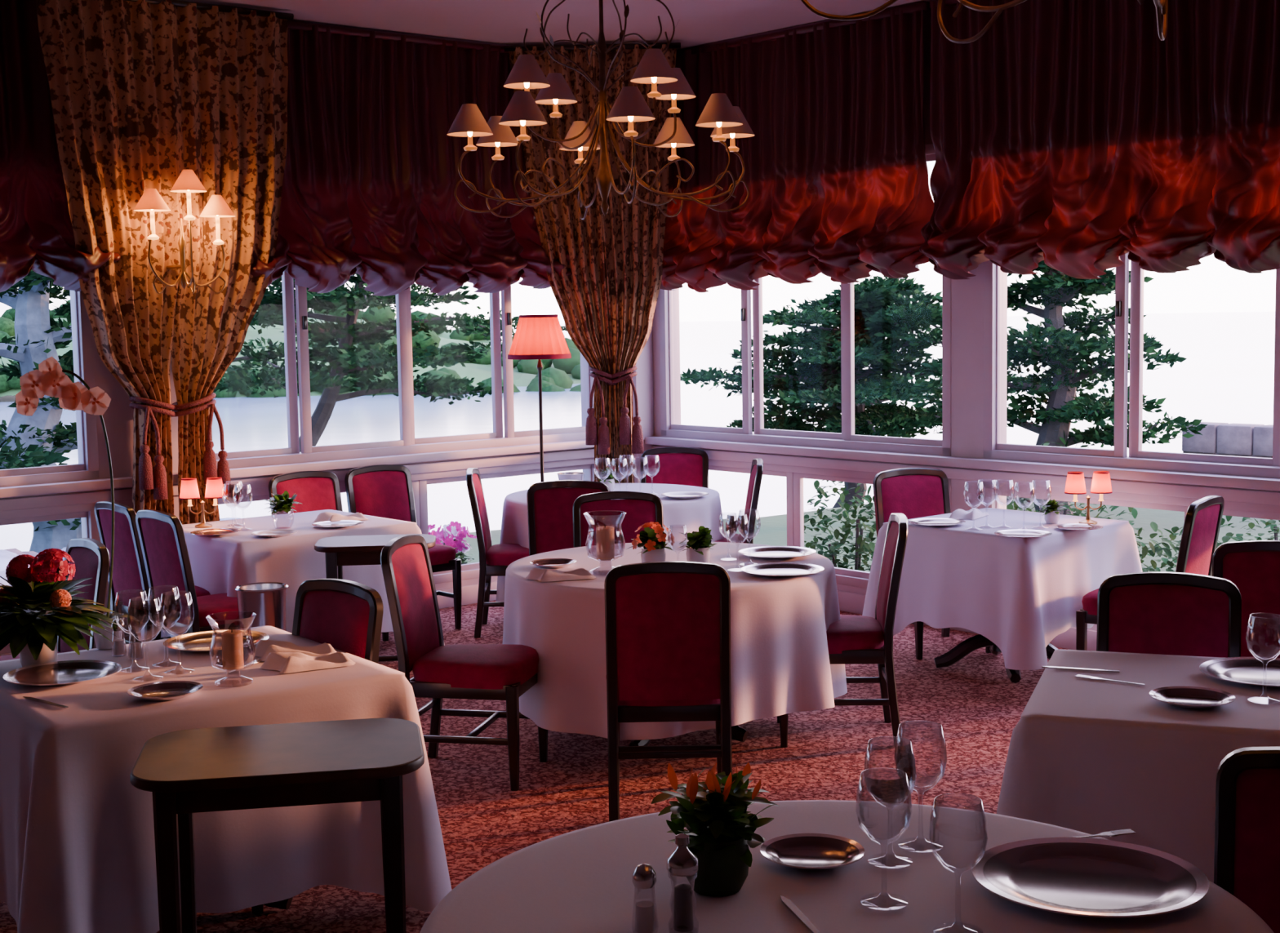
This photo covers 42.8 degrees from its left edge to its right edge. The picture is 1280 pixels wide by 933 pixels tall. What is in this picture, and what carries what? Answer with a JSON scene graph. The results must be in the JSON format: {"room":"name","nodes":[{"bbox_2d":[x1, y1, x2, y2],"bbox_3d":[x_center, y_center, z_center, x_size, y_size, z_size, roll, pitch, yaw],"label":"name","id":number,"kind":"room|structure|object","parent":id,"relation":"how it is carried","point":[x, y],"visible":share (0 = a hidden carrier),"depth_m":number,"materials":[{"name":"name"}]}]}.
{"room":"restaurant","nodes":[
{"label":"restaurant","id":0,"kind":"room"},
{"bbox_2d":[0,330,613,654],"bbox_3d":[-3.638,-0.641,8.248,9.760,3.530,0.160,-6,7,-41],"label":"wall","id":1,"kind":"structure","parent":0,"point":[117,418],"depth_m":8.88,"materials":[{"name":"paint"}]},
{"bbox_2d":[0,289,99,487],"bbox_3d":[-4.112,-0.702,7.808,3.000,1.770,0.135,-6,7,-41],"label":"window","id":2,"kind":"structure","parent":1,"relation":"in","point":[87,467],"depth_m":8.73,"materials":[{"name":"paint"}]},
{"bbox_2d":[0,502,106,645],"bbox_3d":[-4.089,0.647,7.934,3.000,0.720,0.135,-6,7,-41],"label":"window","id":3,"kind":"structure","parent":1,"relation":"in","point":[86,512],"depth_m":8.70,"materials":[{"name":"paint"}]},
{"bbox_2d":[133,168,235,293],"bbox_3d":[-2.488,-1.225,8.612,0.544,0.634,0.697,-6,7,-41],"label":"wall sconce","id":4,"kind":"object","parent":1,"relation":"attached to","point":[188,182],"visible":0.96,"depth_m":8.42,"materials":[{"name":"gold metal"}]},
{"bbox_2d":[0,581,497,656],"bbox_3d":[-3.610,1.068,8.286,9.600,0.120,0.020,-6,7,-41],"label":"baseboard","id":5,"kind":"structure","parent":1,"relation":"attached to","point":[469,593],"depth_m":10.42,"materials":[{"name":"paint"}]},
{"bbox_2d":[0,440,594,511],"bbox_3d":[-3.602,0.201,8.179,9.600,0.125,0.090,-6,7,-41],"label":"window sill","id":6,"kind":"structure","parent":1,"relation":"attached to","point":[25,503],"depth_m":9.60,"materials":[{"name":"paint"}]},
{"bbox_2d":[215,270,594,468],"bbox_3d":[-1.444,-0.963,10.104,2.960,1.770,0.135,-6,7,-41],"label":"window","id":7,"kind":"structure","parent":1,"relation":"in","point":[407,443],"depth_m":10.07,"materials":[{"name":"paint"}]},
{"bbox_2d":[217,457,594,583],"bbox_3d":[-1.420,0.386,10.230,2.960,0.720,0.135,-6,7,-41],"label":"window","id":8,"kind":"structure","parent":1,"relation":"in","point":[420,481],"depth_m":10.34,"materials":[{"name":"paint"}]},
{"bbox_2d":[632,326,653,483],"bbox_3d":[-0.025,-0.974,11.145,0.160,3.530,0.160,-6,7,-41],"label":"trim","id":9,"kind":"structure","parent":1,"relation":"attached to","point":[643,380],"depth_m":11.13,"materials":[{"name":"paint"}]},
{"bbox_2d":[0,600,1069,932],"bbox_3d":[-0.146,1.539,4.313,9.920,0.200,10.920,-6,7,-41],"label":"floor","id":10,"kind":"structure","parent":0,"point":[978,708],"depth_m":6.64,"materials":[{"name":"carpet"}]},
{"bbox_2d":[0,537,109,661],"bbox_3d":[-2.438,0.792,6.539,0.559,0.958,0.468,-5,7,-37],"label":"dining chair","id":11,"kind":"object","parent":10,"relation":"on","point":[91,557],"visible":0.3,"depth_m":6.55,"materials":[{"name":"brown wood"}]},
{"bbox_2d":[93,501,210,644],"bbox_3d":[-2.396,0.631,8.248,0.559,0.958,0.468,-6,7,-41],"label":"dining chair","id":12,"kind":"object","parent":10,"relation":"on","point":[129,571],"visible":0.51,"depth_m":8.03,"materials":[{"name":"fabric"}]},
{"bbox_2d":[135,509,286,640],"bbox_3d":[-2.065,0.663,7.849,0.559,0.958,0.468,-6,7,-41],"label":"dining chair","id":13,"kind":"object","parent":10,"relation":"on","point":[162,537],"visible":0.64,"depth_m":7.66,"materials":[{"name":"fabric"}]},
{"bbox_2d":[0,626,451,932],"bbox_3d":[-1.443,1.007,5.104,1.318,0.752,1.277,-5,7,-36],"label":"tablecloth","id":14,"kind":"object","parent":10,"relation":"on","point":[77,855],"visible":0.66,"depth_m":4.63,"materials":[{"name":"white fabric"}]},
{"bbox_2d":[0,548,119,666],"bbox_3d":[-1.896,0.443,5.130,0.494,0.377,0.486,-1,5,0],"label":"hydrangea arrangement","id":15,"kind":"object","parent":14,"relation":"on","point":[42,587],"visible":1,"depth_m":5.06,"materials":[{"name":"green plant"}]},
{"bbox_2d":[3,659,121,685],"bbox_3d":[-1.759,0.635,4.978,0.342,0.018,0.342,-1,5,0],"label":"charger plate","id":16,"kind":"object","parent":14,"relation":"on","point":[67,672],"visible":1,"depth_m":5.01,"materials":[{"name":"metal"}]},
{"bbox_2d":[15,356,139,649],"bbox_3d":[-1.847,0.120,5.391,0.352,0.970,0.189,-1,5,0],"label":"orchid","id":17,"kind":"object","parent":14,"relation":"on","point":[51,380],"visible":0.83,"depth_m":5.31,"materials":[{"name":"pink plant"}]},
{"bbox_2d":[127,680,203,701],"bbox_3d":[-1.369,0.652,4.709,0.210,0.021,0.210,-1,5,0],"label":"bread plate","id":18,"kind":"object","parent":14,"relation":"on","point":[166,691],"visible":1,"depth_m":4.74,"materials":[{"name":"metal"}]},
{"bbox_2d":[163,630,269,651],"bbox_3d":[-1.410,0.586,5.436,0.342,0.018,0.342,-1,5,0],"label":"charger plate","id":19,"kind":"object","parent":14,"relation":"on","point":[200,641],"visible":0.79,"depth_m":5.47,"materials":[{"name":"metal"}]},
{"bbox_2d":[205,611,256,684],"bbox_3d":[-1.211,0.544,4.849,0.145,0.205,0.145,-1,5,0],"label":"hurricane candle holder","id":20,"kind":"object","parent":14,"relation":"on","point":[232,642],"visible":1,"depth_m":4.83,"materials":[{"name":"clear glass"}]},
{"bbox_2d":[250,640,336,661],"bbox_3d":[-1.110,0.583,5.245,0.280,0.048,0.130,-2,5,-11],"label":"folded napkin","id":21,"kind":"object","parent":14,"relation":"on","point":[264,647],"visible":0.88,"depth_m":5.25,"materials":[{"name":"white fabric"}]},
{"bbox_2d":[259,651,355,674],"bbox_3d":[-1.030,0.597,5.076,0.280,0.048,0.130,-4,6,-29],"label":"folded napkin","id":22,"kind":"object","parent":14,"relation":"on","point":[283,662],"visible":1,"depth_m":5.05,"materials":[{"name":"white fabric"}]},
{"bbox_2d":[235,582,288,631],"bbox_3d":[-1.505,0.864,6.556,0.260,0.775,0.260,-1,5,0],"label":"bucket","id":23,"kind":"object","parent":10,"relation":"on","point":[268,600],"visible":0.4,"depth_m":6.45,"materials":[{"name":"silver metal"}]},
{"bbox_2d":[129,718,424,932],"bbox_3d":[-0.921,1.090,4.258,0.720,0.730,0.520,-2,5,-10],"label":"side table","id":24,"kind":"object","parent":10,"relation":"on","point":[187,772],"visible":1,"depth_m":4.08,"materials":[{"name":"brown wood"}]},
{"bbox_2d":[140,509,444,645],"bbox_3d":[-1.858,0.681,8.667,1.279,0.752,1.158,-6,7,-41],"label":"dining table","id":25,"kind":"object","parent":10,"relation":"on","point":[220,564],"visible":0.34,"depth_m":8.20,"materials":[{"name":"white fabric"}]},
{"bbox_2d":[179,476,225,528],"bbox_3d":[-2.297,0.189,8.571,0.235,0.257,0.105,-2,5,-6],"label":"table lamp","id":26,"kind":"object","parent":25,"relation":"on","point":[214,486],"visible":1,"depth_m":8.53,"materials":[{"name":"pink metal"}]},
{"bbox_2d":[262,490,301,528],"bbox_3d":[-1.858,0.223,8.463,0.198,0.194,0.196,-4,6,-26],"label":"potted plant","id":27,"kind":"object","parent":25,"relation":"on","point":[284,503],"visible":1,"depth_m":8.45,"materials":[{"name":"green plant"}]},
{"bbox_2d":[313,511,368,522],"bbox_3d":[-1.596,0.264,8.740,0.280,0.050,0.130,-5,6,-34],"label":"folded napkin","id":28,"kind":"object","parent":25,"relation":"on","point":[326,516],"visible":1,"depth_m":8.71,"materials":[{"name":"white fabric"}]},
{"bbox_2d":[251,578,383,915],"bbox_3d":[-1.171,0.881,5.349,0.468,0.958,0.559,4,7,43],"label":"dining chair","id":29,"kind":"object","parent":10,"relation":"on","point":[347,615],"visible":0.23,"depth_m":5.45,"materials":[{"name":"fabric"}]},
{"bbox_2d":[268,471,388,641],"bbox_3d":[-1.784,0.520,9.331,0.468,0.958,0.559,-6,7,-41],"label":"dining chair","id":30,"kind":"object","parent":10,"relation":"on","point":[319,490],"visible":0.22,"depth_m":9.47,"materials":[{"name":"fabric"}]},
{"bbox_2d":[314,533,435,662],"bbox_3d":[-1.287,0.735,8.031,0.580,0.750,0.400,-1,5,-5],"label":"side table","id":31,"kind":"object","parent":10,"relation":"on","point":[348,550],"visible":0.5,"depth_m":7.87,"materials":[{"name":"brown wood"}]},
{"bbox_2d":[344,464,462,629],"bbox_3d":[-1.406,0.483,9.656,0.468,0.958,0.559,-6,7,-41],"label":"dining chair","id":32,"kind":"object","parent":10,"relation":"on","point":[388,492],"visible":0.48,"depth_m":9.74,"materials":[{"name":"fabric"}]},
{"bbox_2d":[380,534,547,791],"bbox_3d":[-0.701,0.761,6.545,0.559,0.958,0.468,0,5,12],"label":"dining chair","id":33,"kind":"object","parent":10,"relation":"on","point":[492,672],"visible":0.91,"depth_m":6.41,"materials":[{"name":"fabric"}]},
{"bbox_2d":[466,467,528,638],"bbox_3d":[-0.717,0.483,9.525,0.559,0.958,0.468,-1,5,0],"label":"dining chair","id":34,"kind":"object","parent":10,"relation":"on","point":[494,560],"visible":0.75,"depth_m":9.34,"materials":[{"name":"brown wood"}]},
{"bbox_2d":[507,314,571,482],"bbox_3d":[-0.600,-0.007,9.992,0.388,1.838,0.388,-1,5,0],"label":"floor lamp","id":35,"kind":"object","parent":10,"relation":"on","point":[540,336],"visible":0.7,"depth_m":9.80,"materials":[{"name":"pink fabric"}]},
{"bbox_2d":[526,480,609,555],"bbox_3d":[-0.363,0.526,9.002,0.468,0.958,0.559,-1,5,3],"label":"dining chair","id":36,"kind":"object","parent":10,"relation":"on","point":[549,504],"visible":0.23,"depth_m":8.73,"materials":[{"name":"fabric"}]},
{"bbox_2d":[495,483,724,602],"bbox_3d":[-0.167,0.537,9.877,1.403,0.749,1.410,-1,5,0],"label":"dining table","id":37,"kind":"object","parent":10,"relation":"on","point":[705,511],"visible":0.24,"depth_m":9.57,"materials":[{"name":"white fabric"}]},
{"bbox_2d":[572,490,663,547],"bbox_3d":[-0.091,0.624,7.897,0.468,0.958,0.559,-1,5,-3],"label":"dining chair","id":38,"kind":"object","parent":10,"relation":"on","point":[603,508],"visible":0.22,"depth_m":8.08,"materials":[{"name":"fabric"}]},
{"bbox_2d":[604,560,732,822],"bbox_3d":[0.104,0.790,6.085,0.468,0.958,0.559,-1,5,0],"label":"dining chair","id":39,"kind":"object","parent":10,"relation":"on","point":[668,623],"visible":0.98,"depth_m":5.85,"materials":[{"name":"fabric"}]},
{"bbox_2d":[640,446,708,488],"bbox_3d":[0.210,0.372,10.536,0.468,0.958,0.559,0,5,6],"label":"dining chair","id":40,"kind":"object","parent":10,"relation":"on","point":[679,465],"visible":0.29,"depth_m":10.72,"materials":[{"name":"fabric"}]},
{"bbox_2d":[502,541,847,746],"bbox_3d":[0.147,0.792,7.105,1.504,0.752,1.483,-4,6,-26],"label":"dining table","id":41,"kind":"object","parent":10,"relation":"on","point":[780,665],"visible":0.63,"depth_m":6.53,"materials":[{"name":"white fabric"}]},
{"bbox_2d":[529,558,576,568],"bbox_3d":[-0.373,0.419,7.019,0.200,0.020,0.200,-1,5,0],"label":"bread plate","id":42,"kind":"object","parent":41,"relation":"on","point":[546,562],"visible":1,"depth_m":7.06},
{"bbox_2d":[524,568,595,582],"bbox_3d":[-0.322,0.436,6.689,0.280,0.045,0.130,-3,6,-17],"label":"folded napkin","id":43,"kind":"object","parent":41,"relation":"on","point":[538,574],"visible":1,"depth_m":6.66,"materials":[{"name":"white fabric"}]},
{"bbox_2d":[583,511,626,575],"bbox_3d":[-0.144,0.319,6.809,0.178,0.251,0.178,-1,5,0],"label":"hurricane candle holder","id":44,"kind":"object","parent":41,"relation":"on","point":[605,536],"visible":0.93,"depth_m":6.78,"materials":[{"name":"clear glass"}]},
{"bbox_2d":[626,521,675,562],"bbox_3d":[0.058,0.334,6.883,0.180,0.201,0.198,-6,7,-44],"label":"potted plant","id":45,"kind":"object","parent":41,"relation":"on","point":[652,540],"visible":0.98,"depth_m":6.85,"materials":[{"name":"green plant"}]},
{"bbox_2d":[677,525,716,563],"bbox_3d":[0.242,0.339,6.918,0.176,0.177,0.166,-2,5,-11],"label":"potted plant","id":46,"kind":"object","parent":41,"relation":"on","point":[699,544],"visible":0.97,"depth_m":6.89,"materials":[{"name":"green plant"}]},
{"bbox_2d":[738,546,816,559],"bbox_3d":[0.607,0.385,7.218,0.342,0.018,0.342,-1,5,0],"label":"charger plate","id":47,"kind":"object","parent":41,"relation":"on","point":[764,552],"visible":1,"depth_m":7.27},
{"bbox_2d":[741,562,824,577],"bbox_3d":[0.588,0.430,6.730,0.342,0.018,0.342,-1,5,0],"label":"charger plate","id":48,"kind":"object","parent":41,"relation":"on","point":[771,569],"visible":1,"depth_m":6.78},
{"bbox_2d":[714,458,763,543],"bbox_3d":[0.463,0.436,9.804,0.559,0.958,0.468,-1,5,0],"label":"dining chair","id":49,"kind":"object","parent":10,"relation":"on","point":[757,467],"visible":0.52,"depth_m":9.63,"materials":[{"name":"brown wood"}]},
{"bbox_2d":[777,513,907,747],"bbox_3d":[0.867,0.687,7.044,0.559,0.958,0.468,-1,5,3],"label":"dining chair","id":50,"kind":"object","parent":10,"relation":"on","point":[851,639],"visible":0.76,"depth_m":6.85,"materials":[{"name":"brown wood"}]},
{"bbox_2d":[419,800,1274,932],"bbox_3d":[0.369,1.180,2.904,1.591,0.752,1.593,-1,5,0],"label":"dining table","id":51,"kind":"object","parent":10,"relation":"on","point":[580,881],"visible":0.83,"depth_m":3.06,"materials":[{"name":"white fabric"}]},
{"bbox_2d":[631,863,658,932],"bbox_3d":[0.008,0.751,2.842,0.048,0.122,0.048,-1,5,0],"label":"salt shaker","id":52,"kind":"object","parent":51,"relation":"on","point":[644,877],"visible":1,"depth_m":2.83,"materials":[{"name":"clear glass"}]},
{"bbox_2d":[666,833,698,932],"bbox_3d":[0.075,0.724,2.840,0.056,0.175,0.055,-1,5,0],"label":"pepper mill","id":53,"kind":"object","parent":51,"relation":"on","point":[682,862],"visible":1,"depth_m":2.83,"materials":[{"name":"clear glass"}]},
{"bbox_2d":[650,762,780,897],"bbox_3d":[0.137,0.670,3.045,0.231,0.242,0.257,-2,5,-8],"label":"potted plant","id":54,"kind":"object","parent":51,"relation":"on","point":[717,823],"visible":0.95,"depth_m":3.00,"materials":[{"name":"green plant"}]},
{"bbox_2d":[780,895,820,932],"bbox_3d":[0.288,0.800,2.897,0.015,0.004,0.225,-2,5,-14],"label":"table knife","id":55,"kind":"object","parent":51,"relation":"on","point":[788,903],"visible":1,"depth_m":2.91,"materials":[{"name":"silver metal"}]},
{"bbox_2d":[760,833,864,870],"bbox_3d":[0.338,0.763,3.205,0.204,0.020,0.204,-1,5,0],"label":"bread plate","id":56,"kind":"object","parent":51,"relation":"on","point":[805,851],"visible":1,"depth_m":3.23,"materials":[{"name":"metal"}]},
{"bbox_2d":[971,837,1208,917],"bbox_3d":[0.834,0.769,3.036,0.426,0.022,0.426,-1,5,0],"label":"charger plate","id":57,"kind":"object","parent":51,"relation":"on","point":[1095,877],"visible":0.99,"depth_m":3.06,"materials":[{"name":"metal"}]},
{"bbox_2d":[872,467,991,659],"bbox_3d":[1.579,0.507,8.841,0.468,0.958,0.559,-3,6,-17],"label":"dining chair","id":58,"kind":"object","parent":10,"relation":"on","point":[921,492],"visible":0.31,"depth_m":9.00,"materials":[{"name":"fabric"}]},
{"bbox_2d":[862,507,1142,683],"bbox_3d":[1.851,0.653,8.279,1.119,0.752,1.117,-6,7,-41],"label":"dining table","id":59,"kind":"object","parent":10,"relation":"on","point":[1019,594],"visible":0.8,"depth_m":7.90,"materials":[{"name":"white fabric"}]},
{"bbox_2d":[907,518,965,526],"bbox_3d":[1.485,0.283,8.164,0.285,0.015,0.285,-1,5,0],"label":"charger plate","id":60,"kind":"object","parent":59,"relation":"on","point":[922,522],"visible":1,"depth_m":8.21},
{"bbox_2d":[994,529,1052,538],"bbox_3d":[1.806,0.321,7.696,0.266,0.014,0.266,-1,5,0],"label":"charger plate","id":61,"kind":"object","parent":59,"relation":"on","point":[1022,534],"visible":1,"depth_m":7.74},
{"bbox_2d":[1037,499,1066,524],"bbox_3d":[2.053,0.223,8.130,0.151,0.121,0.121,1,6,17],"label":"potted plant","id":62,"kind":"object","parent":59,"relation":"on","point":[1051,516],"visible":1,"depth_m":8.12,"materials":[{"name":"green plant"}]},
{"bbox_2d":[1064,471,1112,524],"bbox_3d":[2.223,0.155,8.093,0.235,0.257,0.105,-1,5,-2],"label":"table lamp","id":63,"kind":"object","parent":59,"relation":"on","point":[1075,482],"visible":1,"depth_m":8.05,"materials":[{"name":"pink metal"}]},
{"bbox_2d":[996,648,1279,882],"bbox_3d":[1.598,0.999,4.616,1.159,0.752,1.163,1,6,20],"label":"tablecloth","id":64,"kind":"object","parent":10,"relation":"on","point":[1091,757],"visible":0.66,"depth_m":4.26,"materials":[{"name":"white fabric"}]},
{"bbox_2d":[1149,686,1235,709],"bbox_3d":[1.491,0.629,4.410,0.220,0.022,0.220,-1,5,0],"label":"bread plate","id":65,"kind":"object","parent":64,"relation":"on","point":[1184,697],"visible":1,"depth_m":4.44,"materials":[{"name":"metal"}]},
{"bbox_2d":[1199,657,1279,686],"bbox_3d":[1.811,0.598,4.699,0.380,0.020,0.380,-1,5,0],"label":"charger plate","id":66,"kind":"object","parent":64,"relation":"on","point":[1246,670],"visible":1,"depth_m":4.77,"materials":[{"name":"metal"}]},
{"bbox_2d":[1075,495,1224,650],"bbox_3d":[2.399,0.603,7.652,0.559,0.958,0.468,3,7,37],"label":"dining chair","id":67,"kind":"object","parent":10,"relation":"on","point":[1203,517],"visible":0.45,"depth_m":7.47,"materials":[{"name":"fabric"}]},
{"bbox_2d":[1096,571,1241,657],"bbox_3d":[1.657,0.849,5.157,0.468,0.958,0.559,1,6,20],"label":"dining chair","id":68,"kind":"object","parent":10,"relation":"on","point":[1152,612],"visible":0.23,"depth_m":5.33,"materials":[{"name":"fabric"}]},
{"bbox_2d":[1212,540,1279,657],"bbox_3d":[2.451,0.727,6.316,0.468,0.958,0.559,1,6,20],"label":"dining chair","id":69,"kind":"object","parent":10,"relation":"on","point":[1253,566],"visible":0.41,"depth_m":6.09,"materials":[{"name":"fabric"}]},
{"bbox_2d":[1213,746,1279,932],"bbox_3d":[1.457,1.007,3.498,0.468,0.958,0.559,1,6,17],"label":"dining chair","id":70,"kind":"object","parent":10,"relation":"on","point":[1246,846],"visible":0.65,"depth_m":3.29,"materials":[{"name":"fabric"}]},
{"bbox_2d":[183,0,929,49],"bbox_3d":[-0.210,-2.150,3.969,9.920,0.150,10.920,-6,7,-41],"label":"ceiling","id":71,"kind":"structure","parent":0,"point":[700,22],"depth_m":9.30,"materials":[{"name":"grey paint"}]},
{"bbox_2d":[0,0,119,292],"bbox_3d":[-3.888,-1.546,7.505,3.150,1.572,0.426,-6,7,-41],"label":"valance","id":72,"kind":"object","parent":71,"relation":"hanging from","point":[37,235],"visible":0.63,"depth_m":8.31,"materials":[{"name":"red"}]},
{"bbox_2d":[35,0,293,641],"bbox_3d":[-2.519,-0.711,8.769,1.460,3.493,0.347,-6,7,-40],"label":"floral curtain","id":73,"kind":"object","parent":71,"relation":"hanging from","point":[144,93],"visible":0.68,"depth_m":8.67,"materials":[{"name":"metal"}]},
{"bbox_2d":[249,19,578,296],"bbox_3d":[-1.211,-1.814,9.822,2.850,1.561,0.405,-6,7,-41],"label":"valance","id":74,"kind":"object","parent":71,"relation":"hanging from","point":[371,175],"visible":0.61,"depth_m":9.72,"materials":[{"name":"red"}]},
{"bbox_2d":[504,42,680,483],"bbox_3d":[-0.266,-0.902,10.399,1.100,3.493,0.242,-1,5,0],"label":"floral curtain","id":75,"kind":"object","parent":71,"relation":"hanging from","point":[607,304],"visible":0.61,"depth_m":10.30,"materials":[{"name":"brown fabric"}]},
{"bbox_2d":[447,0,754,219],"bbox_3d":[-0.143,-1.604,6.077,1.094,1.330,1.094,-5,6,-34],"label":"chandelier","id":76,"kind":"object","parent":71,"relation":"hanging from","point":[728,121],"visible":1,"depth_m":6.06,"materials":[{"name":"metal"}]},
{"bbox_2d":[659,0,933,292],"bbox_3d":[0.760,-1.853,9.881,0.386,1.564,2.290,-6,7,-41],"label":"valance","id":77,"kind":"object","parent":71,"relation":"hanging from","point":[835,175],"visible":0.84,"depth_m":9.73,"materials":[{"name":"red"}]},
{"bbox_2d":[801,0,897,20],"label":"chandelier","id":78,"kind":"object","parent":71,"relation":"hanging from","point":[890,2],"depth_m":2.73,"materials":[{"name":"metal"}]},
{"bbox_2d":[937,0,1026,43],"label":"chandelier","id":79,"kind":"object","parent":71,"relation":"hanging from","point":[998,9],"depth_m":2.96,"materials":[{"name":"metal"}]},
{"bbox_2d":[919,0,1279,279],"bbox_3d":[2.748,-1.676,7.581,0.398,1.556,3.720,-6,7,-41],"label":"valance","id":80,"kind":"object","parent":71,"relation":"hanging from","point":[1072,137],"visible":0.99,"depth_m":8.19,"materials":[{"name":"red"}]},
{"bbox_2d":[1153,0,1168,40],"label":"chandelier","id":81,"kind":"object","parent":71,"relation":"hanging from","point":[1162,6],"depth_m":2.97,"materials":[{"name":"metal"}]},
{"bbox_2d":[652,8,1279,631],"bbox_3d":[3.511,-0.678,7.313,0.160,3.530,10.600,-6,7,-41],"label":"wall","id":82,"kind":"structure","parent":0,"point":[966,295],"depth_m":9.18,"materials":[{"name":"paint"}]},
{"bbox_2d":[658,143,951,456],"bbox_3d":[0.990,-1.012,10.179,0.135,1.770,2.480,-6,7,-41],"label":"window","id":83,"kind":"structure","parent":82,"relation":"in","point":[668,300],"depth_m":10.47,"materials":[{"name":"paint"}]},
{"bbox_2d":[708,458,951,588],"bbox_3d":[1.014,0.337,10.305,0.135,0.720,2.480,-6,7,-41],"label":"window","id":84,"kind":"structure","parent":82,"relation":"in","point":[794,475],"depth_m":10.26,"materials":[{"name":"paint"}]},
{"bbox_2d":[644,435,1279,505],"bbox_3d":[3.441,0.161,7.298,0.090,0.125,10.570,-6,7,-41],"label":"window sill","id":85,"kind":"structure","parent":82,"relation":"attached to","point":[1182,477],"depth_m":8.97,"materials":[{"name":"paint"}]},
{"bbox_2d":[837,591,1097,651],"bbox_3d":[3.479,1.026,7.406,0.020,0.120,10.580,-6,7,-41],"label":"baseboard","id":86,"kind":"structure","parent":82,"relation":"attached to","point":[851,602],"depth_m":9.21,"materials":[{"name":"paint"}]},
{"bbox_2d":[983,252,1279,478],"bbox_3d":[3.071,-0.825,7.782,0.135,1.770,3.420,-6,7,-41],"label":"window","id":87,"kind":"structure","parent":82,"relation":"in","point":[996,446],"depth_m":8.46,"materials":[{"name":"paint"}]},
{"bbox_2d":[983,481,1279,519],"bbox_3d":[3.094,0.524,7.908,0.135,0.720,3.420,-6,7,-41],"label":"window","id":88,"kind":"structure","parent":82,"relation":"in","point":[1254,510],"depth_m":8.47,"materials":[{"name":"paint"}]},
{"label":"outside","id":89,"kind":"structure","parent":0,"visible":0},
{"bbox_2d":[0,299,683,398],"bbox_3d":[-62.759,-14.289,194.275,135.000,13.253,90.273,-1,5,0],"label":"hillside","id":90,"kind":"structure","parent":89,"point":[557,375],"depth_m":169.69,"materials":[{"name":"green plant"}]},
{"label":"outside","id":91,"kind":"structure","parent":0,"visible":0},
{"bbox_2d":[440,496,1279,576],"bbox_3d":[0.078,4.483,11.767,121.000,6.736,121.000,-1,5,0],"label":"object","id":92,"kind":"structure","parent":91,"point":[773,529],"depth_m":16.60,"materials":[{"name":"green plant"}]},
{"bbox_2d":[0,270,82,553],"bbox_3d":[-5.506,-1.143,14.406,3.203,4.688,3.834,2,6,29],"label":"pine tree","id":93,"kind":"object","parent":92,"relation":"on","point":[40,439],"visible":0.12,"depth_m":14.28,"materials":[{"name":"green plant"}]},
{"bbox_2d":[0,517,239,614],"bbox_3d":[-3.986,0.866,13.463,3.581,0.702,1.679,-5,7,-37],"label":"rockery","id":94,"kind":"object","parent":92,"relation":"on","point":[6,555],"visible":0.02,"depth_m":12.38,"materials":[{"name":"stone"}]},
{"bbox_2d":[213,272,567,452],"bbox_3d":[-3.569,-1.099,19.352,5.152,4.803,5.233,1,6,17],"label":"pine tree","id":95,"kind":"object","parent":92,"relation":"on","point":[343,360],"visible":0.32,"depth_m":19.28,"materials":[{"name":"green plant"}]},
{"bbox_2d":[804,480,876,571],"bbox_3d":[1.499,0.575,11.531,1.070,1.236,1.034,-4,6,-33],"label":"shrub","id":96,"kind":"object","parent":92,"relation":"on","point":[860,547],"visible":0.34,"depth_m":11.49,"materials":[{"name":"green plant"}]},
{"bbox_2d":[680,275,1031,508],"bbox_3d":[2.704,-0.646,22.018,4.485,3.951,5.104,1,6,23],"label":"cedar tree","id":97,"kind":"object","parent":92,"relation":"on","point":[877,317],"visible":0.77,"depth_m":21.25,"materials":[{"name":"green plant"}]},
{"bbox_2d":[909,259,1208,515],"bbox_3d":[4.493,-1.495,17.591,2.980,4.330,2.961,-1,5,-4],"label":"cedar tree","id":98,"kind":"object","parent":92,"relation":"on","point":[1057,290],"visible":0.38,"depth_m":17.31,"materials":[{"name":"green plant"}]},
{"bbox_2d":[1006,436,1157,571],"bbox_3d":[3.041,0.444,12.160,1.630,1.316,1.611,2,6,26],"label":"shrub","id":99,"kind":"object","parent":92,"relation":"on","point":[1134,512],"visible":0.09,"depth_m":12.02,"materials":[{"name":"green plant"}]},
{"bbox_2d":[1136,521,1229,572],"bbox_3d":[3.186,0.820,9.690,1.162,1.030,1.177,-5,7,-40],"label":"shrub","id":100,"kind":"object","parent":92,"relation":"on","point":[1157,548],"visible":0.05,"depth_m":9.65,"materials":[{"name":"green plant"}]},
{"bbox_2d":[1173,515,1279,572],"bbox_3d":[4.282,0.615,10.904,1.646,1.200,1.640,-1,5,0],"label":"shrub","id":101,"kind":"object","parent":92,"relation":"on","point":[1272,523],"visible":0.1,"depth_m":10.95,"materials":[{"name":"green plant"}]},
{"bbox_2d":[1182,422,1273,457],"bbox_3d":[13.898,0.624,14.022,0.400,1.230,20.230,-6,7,-41],"label":"wall","id":102,"kind":"structure","parent":92,"relation":"on","point":[1248,440],"depth_m":20.95,"materials":[{"name":"stone"}]},
{"bbox_3d":[-3.278,1.250,10.843,6.651,0.170,6.320,-1,5,0],"label":"paving","id":103,"kind":"object","parent":92,"relation":"on","visible":0},
{"bbox_2d":[428,521,476,564],"bbox_3d":[-1.414,0.762,10.748,0.777,0.755,0.379,-5,7,-40],"label":"flower planter","id":104,"kind":"object","parent":103,"relation":"on","point":[452,534],"visible":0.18,"depth_m":10.80,"materials":[{"name":"plant"}]},
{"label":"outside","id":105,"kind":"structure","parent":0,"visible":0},
{"bbox_2d":[0,311,1275,551],"bbox_3d":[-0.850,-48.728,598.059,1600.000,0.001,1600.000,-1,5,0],"label":"sea","id":106,"kind":"structure","parent":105,"point":[1227,374],"depth_m":122.20,"materials":[{"name":"liquid"}]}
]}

